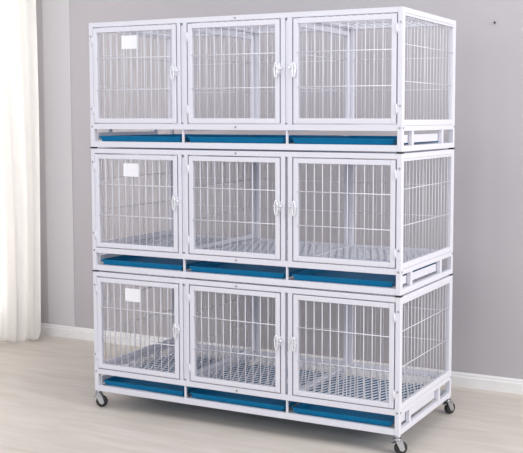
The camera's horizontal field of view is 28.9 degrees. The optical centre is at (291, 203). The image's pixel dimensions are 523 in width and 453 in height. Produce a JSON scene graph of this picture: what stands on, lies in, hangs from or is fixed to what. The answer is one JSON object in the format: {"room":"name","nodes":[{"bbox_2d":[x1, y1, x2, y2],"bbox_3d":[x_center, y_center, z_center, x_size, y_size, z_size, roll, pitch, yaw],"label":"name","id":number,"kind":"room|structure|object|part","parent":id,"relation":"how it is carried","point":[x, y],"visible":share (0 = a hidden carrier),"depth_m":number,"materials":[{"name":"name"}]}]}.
{"room":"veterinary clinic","nodes":[
{"label":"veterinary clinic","id":0,"kind":"room"},
{"bbox_2d":[0,334,522,452],"bbox_3d":[-0.107,1.187,1.772,6.920,0.100,6.585,2,5,27],"label":"floor","id":1,"kind":"structure","parent":0,"point":[48,404],"depth_m":4.26,"materials":[{"name":"beige wood"}]},
{"bbox_2d":[92,266,454,452],"bbox_3d":[-0.091,0.601,4.440,1.480,0.616,0.674,2,5,27],"label":"tier","id":2,"kind":"object","parent":1,"relation":"on","point":[384,402],"visible":0.9,"depth_m":4.26,"materials":[{"name":"white powder-coated metal"},{"name":"teal plastic"}]},
{"bbox_2d":[103,268,168,360],"bbox_3d":[-0.725,0.494,4.756,0.007,0.392,0.572,2,5,27],"label":"grille","id":3,"kind":"object","parent":2,"relation":"attached to","point":[157,346],"depth_m":4.75,"materials":[{"name":"white metal"}]},
{"bbox_3d":[-0.725,0.501,4.756,0.015,0.416,0.582,2,5,27],"label":"panel","id":4,"kind":"part","parent":2,"relation":"part of","materials":[{"name":"white metal"}]},
{"bbox_2d":[100,283,174,372],"bbox_3d":[-0.667,0.531,4.381,0.393,0.374,0.007,2,5,27],"label":"grille","id":5,"kind":"object","parent":2,"relation":"attached to","point":[133,295],"depth_m":4.39,"materials":[{"name":"white metal"}]},
{"bbox_3d":[-0.664,0.531,4.387,0.424,0.404,0.020,2,5,27],"label":"door","id":6,"kind":"part","parent":2,"relation":"part of","materials":[{"name":"white metal"}]},
{"bbox_2d":[103,354,247,395],"bbox_3d":[-0.519,0.778,4.662,0.422,0.023,0.575,2,5,27],"label":"tray","id":7,"kind":"object","parent":2,"relation":"on","point":[110,381],"depth_m":4.47,"materials":[{"name":"teal plastic"}]},
{"bbox_2d":[196,281,249,369],"bbox_3d":[-0.314,0.520,4.538,0.007,0.369,0.566,2,5,27],"label":"grille","id":8,"kind":"object","parent":2,"relation":"attached to","point":[234,356],"depth_m":4.52,"materials":[{"name":"white metal"}]},
{"bbox_2d":[193,291,274,385],"bbox_3d":[-0.237,0.550,4.162,0.393,0.374,0.007,2,5,27],"label":"grille","id":9,"kind":"object","parent":2,"relation":"attached to","point":[196,379],"depth_m":4.18,"materials":[{"name":"white metal"}]},
{"bbox_3d":[-0.234,0.549,4.168,0.424,0.404,0.020,2,5,27],"label":"door","id":10,"kind":"part","parent":2,"relation":"part of","materials":[{"name":"white metal"}]},
{"bbox_2d":[190,364,341,410],"bbox_3d":[-0.102,0.797,4.449,0.451,0.023,0.575,2,5,27],"label":"tray","id":11,"kind":"object","parent":2,"relation":"on","point":[214,395],"depth_m":4.26,"materials":[{"name":"teal plastic"}]},
{"bbox_2d":[90,147,454,295],"bbox_3d":[-0.095,0.025,4.385,1.444,0.540,0.639,2,5,27],"label":"tier","id":12,"kind":"object","parent":2,"relation":"on","point":[184,249],"visible":0.99,"depth_m":4.20,"materials":[{"name":"white powder-coated metal"},{"name":"teal plastic"}]},
{"bbox_3d":[-0.725,-0.037,4.710,0.015,0.416,0.582,2,5,27],"label":"panel","id":13,"kind":"part","parent":12,"relation":"part of","materials":[{"name":"white metal"}]},
{"bbox_2d":[101,154,169,239],"bbox_3d":[-0.725,-0.044,4.710,0.007,0.392,0.572,2,5,27],"label":"grille","id":14,"kind":"object","parent":12,"relation":"attached to","point":[163,233],"depth_m":4.76,"materials":[{"name":"white metal"}]},
{"bbox_2d":[98,159,173,246],"bbox_3d":[-0.667,-0.007,4.335,0.393,0.374,0.007,2,5,27],"label":"grille","id":15,"kind":"object","parent":12,"relation":"attached to","point":[129,169],"depth_m":4.34,"materials":[{"name":"white metal"}]},
{"bbox_3d":[-0.664,-0.007,4.341,0.424,0.404,0.020,2,5,27],"label":"door","id":16,"kind":"part","parent":12,"relation":"part of","materials":[{"name":"white metal"}]},
{"bbox_2d":[101,248,242,269],"bbox_3d":[-0.519,0.240,4.616,0.422,0.023,0.575,2,5,27],"label":"tray","id":17,"kind":"object","parent":12,"relation":"on","point":[110,261],"depth_m":4.43,"materials":[{"name":"teal plastic"}]},
{"bbox_2d":[195,161,251,244],"bbox_3d":[-0.314,-0.018,4.492,0.007,0.369,0.566,2,5,27],"label":"grille","id":18,"kind":"object","parent":12,"relation":"attached to","point":[249,236],"depth_m":4.54,"materials":[{"name":"white metal"}]},
{"bbox_2d":[192,161,275,253],"bbox_3d":[-0.237,0.012,4.116,0.393,0.374,0.007,2,5,27],"label":"grille","id":19,"kind":"object","parent":12,"relation":"attached to","point":[194,250],"depth_m":4.13,"materials":[{"name":"white metal"}]},
{"bbox_3d":[-0.234,0.011,4.122,0.424,0.404,0.020,2,5,27],"label":"door","id":20,"kind":"part","parent":12,"relation":"part of","materials":[{"name":"white metal"}]},
{"bbox_2d":[189,251,341,278],"bbox_3d":[-0.102,0.259,4.403,0.451,0.023,0.575,2,5,27],"label":"tray","id":21,"kind":"object","parent":12,"relation":"on","point":[210,267],"depth_m":4.21,"materials":[{"name":"teal plastic"}]},
{"bbox_2d":[89,6,455,151],"bbox_3d":[-0.095,-0.509,4.338,1.444,0.533,0.638,2,5,27],"label":"tier","id":22,"kind":"object","parent":12,"relation":"on","point":[180,37],"visible":1,"depth_m":4.16,"materials":[{"name":"white powder-coated metal"},{"name":"teal plastic"}]},
{"bbox_3d":[-0.725,-0.575,4.665,0.015,0.416,0.582,2,5,27],"label":"panel","id":23,"kind":"part","parent":22,"relation":"part of","materials":[{"name":"white metal"}]},
{"bbox_2d":[96,30,171,117],"bbox_3d":[-0.667,-0.545,4.289,0.393,0.374,0.007,2,5,27],"label":"grille","id":24,"kind":"object","parent":22,"relation":"attached to","point":[130,42],"depth_m":4.30,"materials":[{"name":"white metal"}]},
{"bbox_2d":[100,33,168,117],"bbox_3d":[-0.725,-0.582,4.664,0.007,0.392,0.572,2,5,27],"label":"grille","id":25,"kind":"object","parent":22,"relation":"attached to","point":[163,36],"depth_m":4.71,"materials":[{"name":"white metal"}]},
{"bbox_3d":[-0.664,-0.545,4.295,0.424,0.404,0.020,2,5,27],"label":"door","id":26,"kind":"part","parent":22,"relation":"part of","materials":[{"name":"white metal"}]},
{"bbox_2d":[99,134,230,141],"bbox_3d":[-0.519,-0.298,4.570,0.422,0.023,0.575,2,5,27],"label":"tray","id":27,"kind":"object","parent":22,"relation":"on","point":[104,137],"depth_m":4.37,"materials":[{"name":"teal plastic"}]},
{"bbox_2d":[194,35,251,117],"bbox_3d":[-0.314,-0.556,4.446,0.007,0.369,0.566,2,5,27],"label":"grille","id":28,"kind":"object","parent":22,"relation":"attached to","point":[238,36],"depth_m":4.48,"materials":[{"name":"white metal"}]},
{"bbox_2d":[191,25,275,117],"bbox_3d":[-0.237,-0.526,4.070,0.393,0.374,0.007,2,5,27],"label":"grille","id":29,"kind":"object","parent":22,"relation":"attached to","point":[193,27],"depth_m":4.08,"materials":[{"name":"white metal"}]},
{"bbox_3d":[-0.234,-0.527,4.076,0.424,0.404,0.020,2,5,27],"label":"door","id":30,"kind":"part","parent":22,"relation":"part of","materials":[{"name":"white metal"}]},
{"bbox_2d":[187,135,340,143],"bbox_3d":[-0.102,-0.279,4.357,0.451,0.023,0.575,2,5,27],"label":"tray","id":31,"kind":"object","parent":22,"relation":"on","point":[233,139],"depth_m":4.14,"materials":[{"name":"teal plastic"}]},
{"bbox_2d":[113,13,433,34],"bbox_3d":[-0.092,-0.762,4.324,1.410,0.007,0.590,2,5,27],"label":"grille","id":32,"kind":"object","parent":22,"relation":"attached to","point":[426,18],"depth_m":4.16,"materials":[{"name":"white metal"}]},
{"bbox_2d":[194,26,449,119],"bbox_3d":[0.043,-0.572,4.607,1.410,0.421,0.007,2,5,27],"label":"grille","id":33,"kind":"object","parent":22,"relation":"attached to","point":[254,58],"depth_m":4.53,"materials":[{"name":"white metal"}]},
{"bbox_2d":[300,28,347,117],"bbox_3d":[0.117,-0.538,4.227,0.007,0.369,0.566,2,5,27],"label":"grille","id":34,"kind":"object","parent":22,"relation":"attached to","point":[345,33],"depth_m":4.30,"materials":[{"name":"white metal"}]},
{"bbox_2d":[297,20,391,118],"bbox_3d":[0.196,-0.507,3.850,0.396,0.374,0.007,2,5,27],"label":"grille","id":35,"kind":"object","parent":22,"relation":"attached to","point":[299,22],"depth_m":3.87,"materials":[{"name":"white metal"}]},
{"bbox_3d":[0.199,-0.508,3.856,0.427,0.404,0.020,2,5,27],"label":"door","id":36,"kind":"part","parent":22,"relation":"part of","materials":[{"name":"white metal"}]},
{"bbox_2d":[292,136,443,144],"bbox_3d":[0.320,-0.261,4.143,0.430,0.023,0.575,2,5,27],"label":"tray","id":37,"kind":"object","parent":22,"relation":"on","point":[329,140],"depth_m":3.94,"materials":[{"name":"teal plastic"}]},
{"bbox_3d":[0.541,-0.520,4.020,0.015,0.416,0.582,2,5,27],"label":"panel","id":38,"kind":"part","parent":22,"relation":"part of","materials":[{"name":"white metal"}]},
{"bbox_2d":[405,16,452,119],"bbox_3d":[0.544,-0.527,4.018,0.007,0.392,0.572,2,5,27],"label":"grille","id":39,"kind":"object","parent":22,"relation":"attached to","point":[440,21],"depth_m":4.08,"materials":[{"name":"white metal"}]},
{"bbox_2d":[195,155,447,248],"bbox_3d":[0.043,-0.034,4.653,1.410,0.421,0.007,2,5,27],"label":"grille","id":40,"kind":"object","parent":12,"relation":"attached to","point":[256,179],"depth_m":4.58,"materials":[{"name":"white metal"}]},
{"bbox_2d":[297,163,390,261],"bbox_3d":[0.196,0.031,3.896,0.396,0.374,0.007,2,5,27],"label":"grille","id":41,"kind":"object","parent":12,"relation":"attached to","point":[306,258],"depth_m":3.91,"materials":[{"name":"white metal"}]},
{"bbox_3d":[0.199,0.030,3.902,0.427,0.404,0.020,2,5,27],"label":"door","id":42,"kind":"part","parent":12,"relation":"part of","materials":[{"name":"white metal"}]},
{"bbox_2d":[292,257,435,287],"bbox_3d":[0.320,0.277,4.188,0.430,0.023,0.575,2,5,27],"label":"tray","id":43,"kind":"object","parent":12,"relation":"on","point":[346,278],"depth_m":4.01,"materials":[{"name":"teal plastic"}]},
{"bbox_2d":[403,157,450,261],"bbox_3d":[0.544,0.011,4.064,0.007,0.392,0.572,2,5,27],"label":"grille","id":44,"kind":"object","parent":12,"relation":"attached to","point":[445,250],"depth_m":4.10,"materials":[{"name":"white metal"}]},
{"bbox_3d":[0.541,0.018,4.066,0.015,0.416,0.582,2,5,27],"label":"panel","id":45,"kind":"part","parent":12,"relation":"part of","materials":[{"name":"white metal"}]},
{"bbox_2d":[121,267,423,295],"bbox_3d":[-0.092,0.315,4.416,1.410,0.007,0.590,2,5,27],"label":"grille","id":46,"kind":"object","parent":2,"relation":"attached to","point":[187,283],"depth_m":4.15,"materials":[{"name":"white metal"}]},
{"bbox_2d":[180,270,444,364],"bbox_3d":[0.043,0.504,4.699,1.410,0.421,0.007,2,5,27],"label":"grille","id":47,"kind":"object","parent":2,"relation":"attached to","point":[256,299],"depth_m":4.70,"materials":[{"name":"white metal"}]},
{"bbox_2d":[297,301,389,401],"bbox_3d":[0.196,0.569,3.941,0.396,0.374,0.007,2,5,27],"label":"grille","id":48,"kind":"object","parent":2,"relation":"attached to","point":[330,397],"depth_m":3.94,"materials":[{"name":"white metal"}]},
{"bbox_3d":[0.199,0.568,3.948,0.427,0.404,0.020,2,5,27],"label":"door","id":49,"kind":"part","parent":2,"relation":"part of","materials":[{"name":"white metal"}]},
{"bbox_2d":[292,376,422,426],"bbox_3d":[0.320,0.815,4.234,0.430,0.023,0.575,2,5,27],"label":"tray","id":50,"kind":"object","parent":2,"relation":"on","point":[357,416],"depth_m":4.05,"materials":[{"name":"teal plastic"}]},
{"bbox_2d":[402,286,448,398],"bbox_3d":[0.544,0.549,4.110,0.007,0.392,0.572,2,5,27],"label":"grille","id":51,"kind":"object","parent":2,"relation":"attached to","point":[439,379],"depth_m":4.12,"materials":[{"name":"white metal"}]},
{"bbox_3d":[0.541,0.556,4.112,0.015,0.416,0.582,2,5,27],"label":"panel","id":52,"kind":"part","parent":2,"relation":"part of","materials":[{"name":"white metal"}]},
{"bbox_2d":[36,0,522,378],"bbox_3d":[1.368,-0.478,4.528,6.920,2.750,0.100,2,5,27],"label":"wall","id":53,"kind":"structure","parent":0,"point":[487,286],"depth_m":5.06,"materials":[{"name":"grey paint"}]},
{"bbox_2d":[0,0,40,343],"bbox_3d":[-1.780,-0.475,5.359,0.300,2.596,1.207,2,5,27],"label":"curtain","id":54,"kind":"object","parent":53,"relation":"hanging from","point":[20,276],"visible":1,"depth_m":5.72,"materials":[{"name":"beige fabric"}]},
{"bbox_2d":[42,0,74,326],"bbox_3d":[-1.351,-0.624,5.852,0.195,2.683,0.005,2,5,27],"label":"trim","id":55,"kind":"structure","parent":53,"relation":"attached to","point":[55,13],"depth_m":5.88,"materials":[{"name":"grey paint"}]},
{"bbox_2d":[40,323,522,393],"bbox_3d":[1.386,0.865,4.568,6.820,0.067,0.016,2,5,27],"label":"baseboard","id":56,"kind":"structure","parent":53,"relation":"attached to","point":[461,379],"depth_m":5.16,"materials":[{"name":"white paint"}]}
]}

